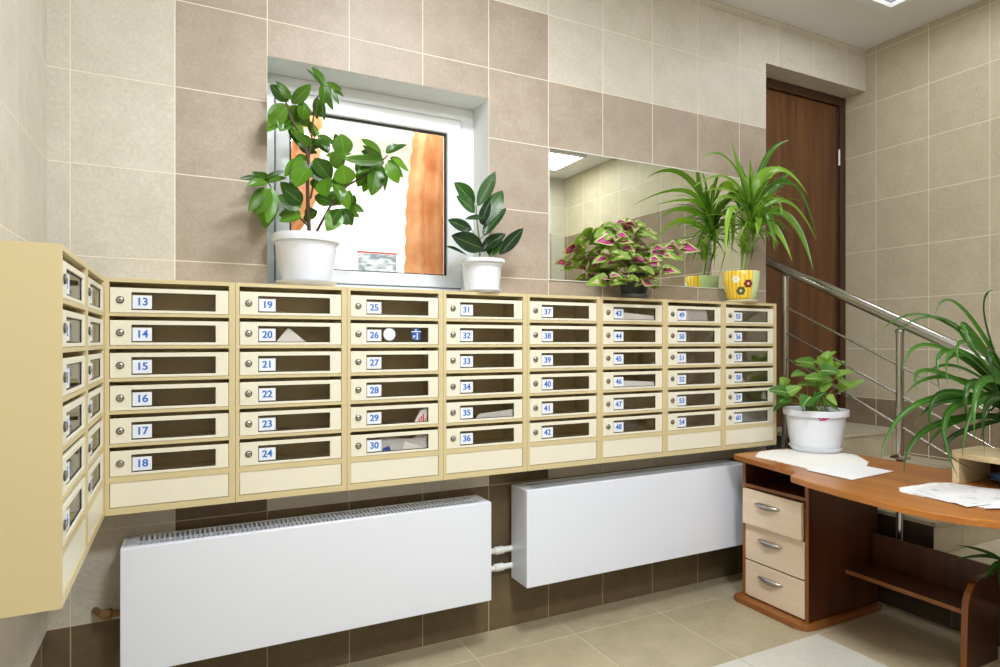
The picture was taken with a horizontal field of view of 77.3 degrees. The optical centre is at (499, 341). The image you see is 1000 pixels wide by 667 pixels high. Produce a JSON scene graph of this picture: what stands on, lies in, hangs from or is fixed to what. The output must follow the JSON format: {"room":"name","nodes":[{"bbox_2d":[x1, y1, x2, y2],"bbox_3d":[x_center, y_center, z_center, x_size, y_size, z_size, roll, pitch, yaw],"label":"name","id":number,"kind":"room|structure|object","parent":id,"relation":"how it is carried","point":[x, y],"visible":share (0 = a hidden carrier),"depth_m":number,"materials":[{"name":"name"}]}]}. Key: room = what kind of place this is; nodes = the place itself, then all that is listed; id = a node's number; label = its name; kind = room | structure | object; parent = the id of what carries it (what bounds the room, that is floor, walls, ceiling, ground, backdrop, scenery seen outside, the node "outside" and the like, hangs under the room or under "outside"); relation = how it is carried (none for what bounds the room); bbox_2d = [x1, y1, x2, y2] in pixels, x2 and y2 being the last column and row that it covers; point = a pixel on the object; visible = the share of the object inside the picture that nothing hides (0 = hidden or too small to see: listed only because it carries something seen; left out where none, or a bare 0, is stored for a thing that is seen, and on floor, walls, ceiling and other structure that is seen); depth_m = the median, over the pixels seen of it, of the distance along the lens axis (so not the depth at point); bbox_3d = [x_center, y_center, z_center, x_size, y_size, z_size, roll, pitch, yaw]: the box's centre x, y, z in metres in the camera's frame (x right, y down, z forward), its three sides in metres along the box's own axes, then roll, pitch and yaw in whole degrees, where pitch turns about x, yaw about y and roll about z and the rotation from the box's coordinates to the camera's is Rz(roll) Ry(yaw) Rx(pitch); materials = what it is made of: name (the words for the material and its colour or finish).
{"room":"apartment building lobby","nodes":[
{"label":"apartment building lobby","id":0,"kind":"room"},
{"bbox_2d":[0,0,46,666],"bbox_3d":[-0.740,-0.299,0.506,0.001,3.348,3.770,0,0,-27],"label":"wall","id":1,"kind":"structure","parent":0,"point":[23,23],"depth_m":1.89,"materials":[{"name":"beige tile"}]},
{"bbox_2d":[0,240,86,618],"bbox_3d":[-1.137,0.186,1.508,0.201,0.801,0.404,0,0,-27],"label":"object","id":2,"kind":"object","parent":1,"relation":"attached to","point":[43,286],"visible":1,"depth_m":1.35,"materials":[{"name":"yellow paint"}]},
{"bbox_2d":[87,264,103,552],"bbox_3d":[-1.319,0.186,1.871,0.201,0.801,0.404,0,0,-27],"label":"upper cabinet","id":3,"kind":"object","parent":1,"relation":"attached to","point":[95,281],"visible":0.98,"depth_m":1.92,"materials":[{"name":"beige metal"}]},
{"bbox_2d":[301,118,413,272],"bbox_3d":[-0.933,-0.349,3.748,3.100,2.250,1.665,0,0,-27],"label":"wall","id":4,"kind":"structure","parent":0,"point":[381,226],"depth_m":4.64,"materials":[{"name":"paint"}]},
{"bbox_3d":[-0.656,-0.247,3.064,0.940,0.030,0.175,0,0,-27],"label":"windowsill slab","id":5,"kind":"object","parent":4,"relation":"attached to","visible":0},
{"bbox_2d":[291,116,322,229],"bbox_3d":[-1.010,-0.715,2.883,0.389,0.871,0.070,0,0,-27],"label":"curtain","id":6,"kind":"object","parent":5,"relation":"on","point":[295,150],"visible":0.05,"depth_m":2.93,"materials":[{"name":"orange fabric"}]},
{"bbox_2d":[357,250,396,271],"bbox_3d":[-0.609,-0.355,3.110,0.203,0.185,0.008,0,0,-27],"label":"picture card","id":7,"kind":"object","parent":5,"relation":"on","point":[366,260],"visible":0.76,"depth_m":3.10,"materials":[{"name":"white paper"}]},
{"bbox_2d":[404,132,442,274],"bbox_3d":[-0.296,-0.715,3.241,0.421,0.871,0.070,0,0,-27],"label":"curtain","id":8,"kind":"object","parent":5,"relation":"on","point":[423,248],"visible":0.34,"depth_m":3.20,"materials":[{"name":"orange fabric"}]},
{"bbox_2d":[47,0,864,666],"bbox_3d":[0.447,-0.299,3.213,4.553,3.348,0.001,0,0,-27],"label":"wall","id":9,"kind":"structure","parent":0,"point":[157,109],"depth_m":2.71,"materials":[{"name":"beige tile"}]},
{"bbox_2d":[105,278,234,515],"bbox_3d":[-1.187,0.186,2.272,0.404,0.801,0.201,0,0,-27],"label":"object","id":10,"kind":"object","parent":9,"relation":"attached to","point":[170,344],"visible":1,"depth_m":2.23,"materials":[{"name":"yellow paint"}]},
{"bbox_2d":[235,283,346,501],"bbox_3d":[-0.824,0.186,2.454,0.404,0.801,0.201,0,0,-27],"label":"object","id":11,"kind":"object","parent":9,"relation":"attached to","point":[291,397],"visible":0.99,"depth_m":2.40,"materials":[{"name":"yellow paint"}]},
{"bbox_2d":[276,328,304,341],"bbox_3d":[-0.793,-0.021,2.381,0.125,0.063,0.010,0,0,-27],"label":"letter","id":12,"kind":"object","parent":11,"relation":"in","point":[288,335],"visible":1,"depth_m":2.38,"materials":[{"name":"white paper"}]},
{"bbox_2d":[239,67,408,285],"bbox_3d":[-0.699,-0.665,2.530,0.667,0.900,0.266,0,0,-27],"label":"potted ficus","id":13,"kind":"object","parent":11,"relation":"on","point":[308,257],"visible":0.97,"depth_m":2.46,"materials":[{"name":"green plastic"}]},
{"bbox_2d":[271,230,340,280],"bbox_3d":[-0.771,-0.321,2.495,0.266,0.200,0.266,0,0,-27],"label":"pot","id":14,"kind":"object","parent":13,"relation":"attached to","point":[302,255],"depth_m":2.40,"materials":[{"name":"white plastic"}]},
{"bbox_2d":[120,495,490,666],"bbox_3d":[-0.701,0.930,2.521,1.412,0.436,0.155,0,0,-27],"label":"radiator","id":15,"kind":"object","parent":9,"relation":"attached to","point":[187,596],"visible":1,"depth_m":2.40,"materials":[{"name":"white metal"}]},
{"bbox_2d":[92,607,119,619],"bbox_3d":[-1.399,0.969,2.225,0.131,0.033,0.059,0,0,6],"label":"radiator valve","id":16,"kind":"object","parent":15,"relation":"attached to","point":[105,614],"visible":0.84,"depth_m":2.21,"materials":[{"name":"gold metal"}]},
{"bbox_2d":[137,497,476,545],"bbox_3d":[-0.705,0.721,2.528,1.320,0.014,0.119,0,0,-27],"label":"grille","id":17,"kind":"object","parent":15,"relation":"attached to","point":[207,532],"depth_m":2.49,"materials":[{"name":"white metal"}]},
{"bbox_2d":[491,545,512,554],"bbox_3d":[-0.022,0.987,2.943,0.178,0.036,0.037,0,0,-27],"label":"pipe","id":18,"kind":"object","parent":15,"relation":"attached to","point":[496,550],"visible":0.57,"depth_m":2.94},
{"bbox_2d":[491,562,512,571],"bbox_3d":[-0.022,1.068,2.943,0.178,0.036,0.037,0,0,-27],"label":"pipe","id":19,"kind":"object","parent":15,"relation":"attached to","point":[497,567],"visible":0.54,"depth_m":2.94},
{"bbox_2d":[267,73,472,290],"bbox_3d":[-0.546,-0.672,2.845,0.990,0.960,0.245,0,0,-27],"label":"window","id":20,"kind":"structure","parent":9,"relation":"in","point":[455,125],"depth_m":2.94,"materials":[{"name":"white plastic"}]},
{"bbox_2d":[267,56,488,256],"bbox_3d":[-0.552,-0.687,2.857,1.050,0.990,0.258,0,0,-27],"label":"window reveal","id":21,"kind":"structure","parent":9,"relation":"attached to","point":[478,105],"depth_m":2.92,"materials":[{"name":"white paint"}]},
{"bbox_2d":[347,287,442,489],"bbox_3d":[-0.462,0.186,2.636,0.404,0.801,0.201,0,0,-27],"label":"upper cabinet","id":22,"kind":"object","parent":9,"relation":"attached to","point":[395,336],"visible":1,"depth_m":2.58,"materials":[{"name":"beige metal"}]},
{"bbox_2d":[382,446,390,450],"bbox_3d":[-0.461,0.441,2.545,0.045,0.027,0.005,0,0,-27],"label":"letter","id":23,"kind":"object","parent":22,"relation":"in","point":[388,447],"visible":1,"depth_m":2.54,"materials":[{"name":"blue paper"}]},
{"bbox_2d":[380,435,426,450],"bbox_3d":[-0.394,0.418,2.588,0.213,0.072,0.011,0,0,-27],"label":"letter","id":24,"kind":"object","parent":22,"relation":"in","point":[420,440],"visible":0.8,"depth_m":2.58,"materials":[{"name":"paper"}]},
{"bbox_2d":[403,441,423,448],"bbox_3d":[-0.350,0.433,2.603,0.115,0.042,0.007,0,0,-27],"label":"letter","id":25,"kind":"object","parent":22,"relation":"in","point":[407,445],"visible":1,"depth_m":2.59,"materials":[{"name":"white paper"}]},
{"bbox_2d":[415,408,426,421],"bbox_3d":[-0.328,0.309,2.615,0.071,0.069,0.011,0,0,-27],"label":"letter","id":26,"kind":"object","parent":22,"relation":"in","point":[423,411],"visible":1,"depth_m":2.62,"materials":[{"name":"white paper"}]},
{"bbox_2d":[443,291,526,479],"bbox_3d":[-0.099,0.186,2.818,0.404,0.801,0.201,0,0,-27],"label":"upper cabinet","id":27,"kind":"object","parent":9,"relation":"attached to","point":[485,333],"visible":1,"depth_m":2.77,"materials":[{"name":"beige metal"}]},
{"bbox_2d":[446,171,522,292],"bbox_3d":[-0.074,-0.487,2.795,0.415,0.544,0.208,0,0,-27],"label":"rubber plant","id":28,"kind":"object","parent":27,"relation":"on","point":[480,274],"visible":0.91,"depth_m":2.76,"materials":[{"name":"green plant"}]},
{"bbox_2d":[476,409,512,417],"bbox_3d":[-0.024,0.324,2.766,0.203,0.039,0.007,0,0,-27],"label":"letter","id":29,"kind":"object","parent":27,"relation":"in","point":[502,413],"visible":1,"depth_m":2.77,"materials":[{"name":"paper"}]},
{"bbox_2d":[527,294,600,470],"bbox_3d":[0.263,0.186,3.001,0.404,0.801,0.201,0,0,-27],"label":"mailbox unit","id":30,"kind":"object","parent":9,"relation":"attached to","point":[564,332],"visible":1,"depth_m":2.95,"materials":[{"name":"yellow paint"}]},
{"bbox_2d":[511,459,742,587],"bbox_3d":[0.720,0.905,3.235,1.408,0.446,0.155,0,0,-27],"label":"radiator","id":31,"kind":"object","parent":9,"relation":"attached to","point":[563,529],"visible":0.9,"depth_m":3.10,"materials":[{"name":"white metal"}]},
{"bbox_2d":[524,461,734,488],"bbox_3d":[0.716,0.691,3.243,1.316,0.014,0.119,0,0,-27],"label":"grille","id":32,"kind":"object","parent":31,"relation":"attached to","point":[551,483],"depth_m":3.20,"materials":[{"name":"white metal"}]},
{"bbox_2d":[601,297,665,462],"bbox_3d":[0.626,0.186,3.183,0.404,0.801,0.201,0,0,-27],"label":"mailbox unit","id":33,"kind":"object","parent":9,"relation":"attached to","point":[633,418],"visible":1,"depth_m":3.14,"materials":[{"name":"yellow paint"}]},
{"bbox_2d":[621,381,653,386],"bbox_3d":[0.694,0.213,3.127,0.218,0.039,0.007,0,0,-27],"label":"letter","id":34,"kind":"object","parent":33,"relation":"in","point":[625,383],"visible":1,"depth_m":3.12,"materials":[{"name":"white paper"}]},
{"bbox_2d":[623,313,653,319],"bbox_3d":[0.688,-0.122,3.124,0.233,0.042,0.007,0,0,-27],"label":"letter","id":35,"kind":"object","parent":33,"relation":"in","point":[625,315],"visible":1,"depth_m":3.12,"materials":[{"name":"white paper"}]},
{"bbox_2d":[585,218,699,298],"bbox_3d":[0.728,-0.428,3.165,0.687,0.426,0.302,0,0,-34],"label":"potted coleus","id":36,"kind":"object","parent":33,"relation":"on","point":[635,284],"visible":1,"depth_m":3.12,"materials":[{"name":"green plant"}]},
{"bbox_2d":[620,273,650,293],"bbox_3d":[0.685,-0.281,3.182,0.170,0.120,0.170,0,0,-27],"label":"pot","id":37,"kind":"object","parent":36,"relation":"attached to","point":[632,287],"depth_m":3.12,"materials":[{"name":"black plastic"}]},
{"bbox_2d":[548,147,740,288],"bbox_3d":[0.836,-0.636,3.405,1.326,0.662,0.005,0,0,-27],"label":"wall mirror","id":38,"kind":"object","parent":9,"relation":"attached to","point":[587,191],"visible":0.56,"depth_m":3.35,"materials":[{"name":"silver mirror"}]},
{"bbox_2d":[666,299,723,455],"bbox_3d":[0.988,0.186,3.365,0.404,0.801,0.201,0,0,-27],"label":"mailbox unit","id":39,"kind":"object","parent":9,"relation":"attached to","point":[695,345],"visible":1,"depth_m":3.30,"materials":[{"name":"yellow paint"}]},
{"bbox_2d":[724,302,775,449],"bbox_3d":[1.351,0.186,3.547,0.404,0.801,0.201,0,0,-27],"label":"mailbox unit","id":40,"kind":"object","parent":9,"relation":"attached to","point":[749,328],"visible":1,"depth_m":3.47,"materials":[{"name":"yellow paint"}]},
{"bbox_2d":[694,140,816,302],"bbox_3d":[1.386,-0.687,3.445,0.930,0.944,0.406,0,0,-38],"label":"dracaena","id":41,"kind":"object","parent":40,"relation":"on","point":[742,285],"visible":1,"depth_m":3.49,"materials":[{"name":"green plant"}]},
{"bbox_2d":[723,270,759,299],"bbox_3d":[1.354,-0.308,3.495,0.194,0.161,0.194,0,0,-27],"label":"pot","id":42,"kind":"object","parent":41,"relation":"attached to","point":[738,284],"depth_m":3.42,"materials":[{"name":"yellow ceramic"}]},
{"bbox_2d":[691,0,865,56],"bbox_3d":[0.448,-1.950,3.211,4.553,0.044,0.004,0,0,-27],"label":"trim","id":43,"kind":"structure","parent":9,"relation":"attached to","point":[712,3],"depth_m":3.86,"materials":[{"name":"beige tile"}]},
{"bbox_2d":[337,573,999,666],"bbox_3d":[1.294,1.375,1.529,4.553,0.001,3.770,0,0,-27],"label":"floor","id":44,"kind":"structure","parent":0,"point":[701,624],"depth_m":2.85,"materials":[{"name":"tile"}]},
{"bbox_2d":[734,448,999,666],"bbox_3d":[1.763,0.988,2.632,0.865,0.776,1.720,0,0,-27],"label":"desk","id":45,"kind":"object","parent":44,"relation":"on","point":[815,557],"visible":0.96,"depth_m":3.02,"materials":[{"name":"brown wood"}]},
{"bbox_2d":[746,477,804,501],"bbox_3d":[1.617,0.760,3.272,0.518,0.018,0.355,0,0,-27],"label":"niche shelf","id":46,"kind":"object","parent":45,"relation":"attached to","point":[783,486],"depth_m":3.23,"materials":[{"name":"brown wood"}]},
{"bbox_2d":[755,449,868,468],"bbox_3d":[1.622,0.599,3.188,0.568,0.002,0.566,0,0,-27],"label":"paper","id":47,"kind":"object","parent":45,"relation":"on","point":[806,460],"visible":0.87,"depth_m":3.19,"materials":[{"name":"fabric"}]},
{"bbox_2d":[768,351,863,453],"bbox_3d":[1.717,0.325,3.430,0.486,0.546,0.353,0,0,-39],"label":"plant","id":48,"kind":"object","parent":47,"relation":"on","point":[812,428],"visible":1,"depth_m":3.36,"materials":[{"name":"green plant"}]},
{"bbox_2d":[807,462,892,479],"bbox_3d":[1.611,0.597,2.894,0.343,0.002,0.277,0,0,-27],"label":"sheet","id":49,"kind":"object","parent":45,"relation":"on","point":[851,471],"visible":1,"depth_m":2.88,"materials":[{"name":"white paper"}]},
{"bbox_2d":[845,562,963,613],"bbox_3d":[1.930,1.140,2.913,0.215,0.020,0.527,0,0,-27],"label":"shelf","id":50,"kind":"object","parent":45,"relation":"attached to","point":[944,594],"depth_m":2.92,"materials":[{"name":"brown wood"}]},
{"bbox_2d":[870,290,999,582],"bbox_3d":[1.930,0.340,2.438,1.044,1.098,0.565,0,0,-27],"label":"spider plant","id":51,"kind":"object","parent":45,"relation":"on","point":[989,380],"visible":1,"depth_m":2.42,"materials":[{"name":"green plant"}]},
{"bbox_2d":[899,483,987,507],"bbox_3d":[1.825,0.599,2.463,0.390,0.002,0.340,0,0,-27],"label":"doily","id":52,"kind":"object","parent":45,"relation":"on","point":[926,484],"visible":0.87,"depth_m":2.56,"materials":[{"name":"paper"}]},
{"bbox_2d":[903,483,957,502],"bbox_3d":[1.821,0.597,2.453,0.392,0.002,0.268,0,0,-27],"label":"sheet","id":53,"kind":"object","parent":52,"relation":"on","point":[913,491],"visible":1,"depth_m":2.46,"materials":[{"name":"white paper"}]},
{"bbox_2d":[917,484,999,506],"bbox_3d":[1.828,0.595,2.444,0.398,0.002,0.288,0,0,-18],"label":"sheet","id":54,"kind":"object","parent":45,"relation":"on","point":[967,496],"visible":1,"depth_m":2.43,"materials":[{"name":"white paper"}]},
{"bbox_2d":[952,446,999,483],"bbox_3d":[2.177,0.532,2.398,0.285,0.135,0.730,0,0,-27],"label":"shelf","id":55,"kind":"object","parent":45,"relation":"on","point":[982,463],"visible":0.88,"depth_m":2.65,"materials":[{"name":"brown wood"}]},
{"bbox_2d":[985,499,999,507],"bbox_3d":[1.890,0.593,2.288,0.342,0.002,0.129,0,0,-2],"label":"sheet","id":56,"kind":"object","parent":45,"relation":"on","point":[996,504],"visible":1,"depth_m":2.25,"materials":[{"name":"white paper"}]},
{"bbox_2d":[988,472,999,484],"bbox_3d":[2.144,0.562,2.478,0.185,0.077,0.351,0,0,-27],"label":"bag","id":57,"kind":"object","parent":45,"relation":"on","point":[995,476],"visible":1,"depth_m":2.58,"materials":[{"name":"blue"}]},
{"bbox_2d":[766,256,995,540],"bbox_3d":[2.111,0.412,3.014,0.092,1.886,2.015,0,0,-27],"label":"stair railing","id":58,"kind":"object","parent":44,"relation":"on","point":[917,329],"visible":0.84,"depth_m":3.25,"materials":[{"name":"metal"}]},
{"bbox_2d":[766,422,999,645],"bbox_3d":[2.355,0.968,3.416,0.959,0.812,1.772,0,0,-27],"label":"staircase","id":59,"kind":"structure","parent":44,"relation":"on","point":[860,439],"depth_m":3.21,"materials":[{"name":"tile"}]},
{"bbox_2d":[716,0,981,49],"bbox_3d":[1.294,-1.973,1.529,4.553,0.001,3.770,0,0,-27],"label":"ceiling","id":60,"kind":"structure","parent":0,"point":[851,22],"depth_m":3.77,"materials":[{"name":"paint"}]},
{"bbox_2d":[854,0,914,12],"bbox_3d":[2.166,-1.973,3.299,0.600,0.060,0.600,0,0,-27],"label":"ceiling light","id":61,"kind":"object","parent":60,"relation":"attached to","point":[882,5],"visible":1,"depth_m":3.61,"materials":[{"name":"white plastic"}]},
{"bbox_2d":[846,1,999,461],"bbox_3d":[3.292,-0.299,2.623,0.001,3.348,3.930,0,0,-27],"label":"wall","id":62,"kind":"structure","parent":0,"point":[923,133],"depth_m":3.91,"materials":[{"name":"beige tile"}]},
{"bbox_2d":[766,77,845,426],"bbox_3d":[1.976,-0.567,4.170,0.960,2.257,0.064,0,0,-27],"label":"door","id":63,"kind":"structure","parent":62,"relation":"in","point":[813,122],"depth_m":4.21,"materials":[{"name":"brown wood"}]},
{"bbox_2d":[766,63,864,98],"bbox_3d":[1.991,-0.531,4.107,0.991,2.387,0.209,0,0,-27],"label":"trim","id":64,"kind":"structure","parent":62,"relation":"attached to","point":[772,71],"depth_m":4.09,"materials":[{"name":"beige tile"}]},
{"bbox_2d":[867,0,999,55],"bbox_3d":[3.328,-1.950,2.545,0.004,0.044,3.758,0,0,-27],"label":"trim","id":65,"kind":"structure","parent":62,"relation":"attached to","point":[981,4],"depth_m":3.85,"materials":[{"name":"beige tile"}]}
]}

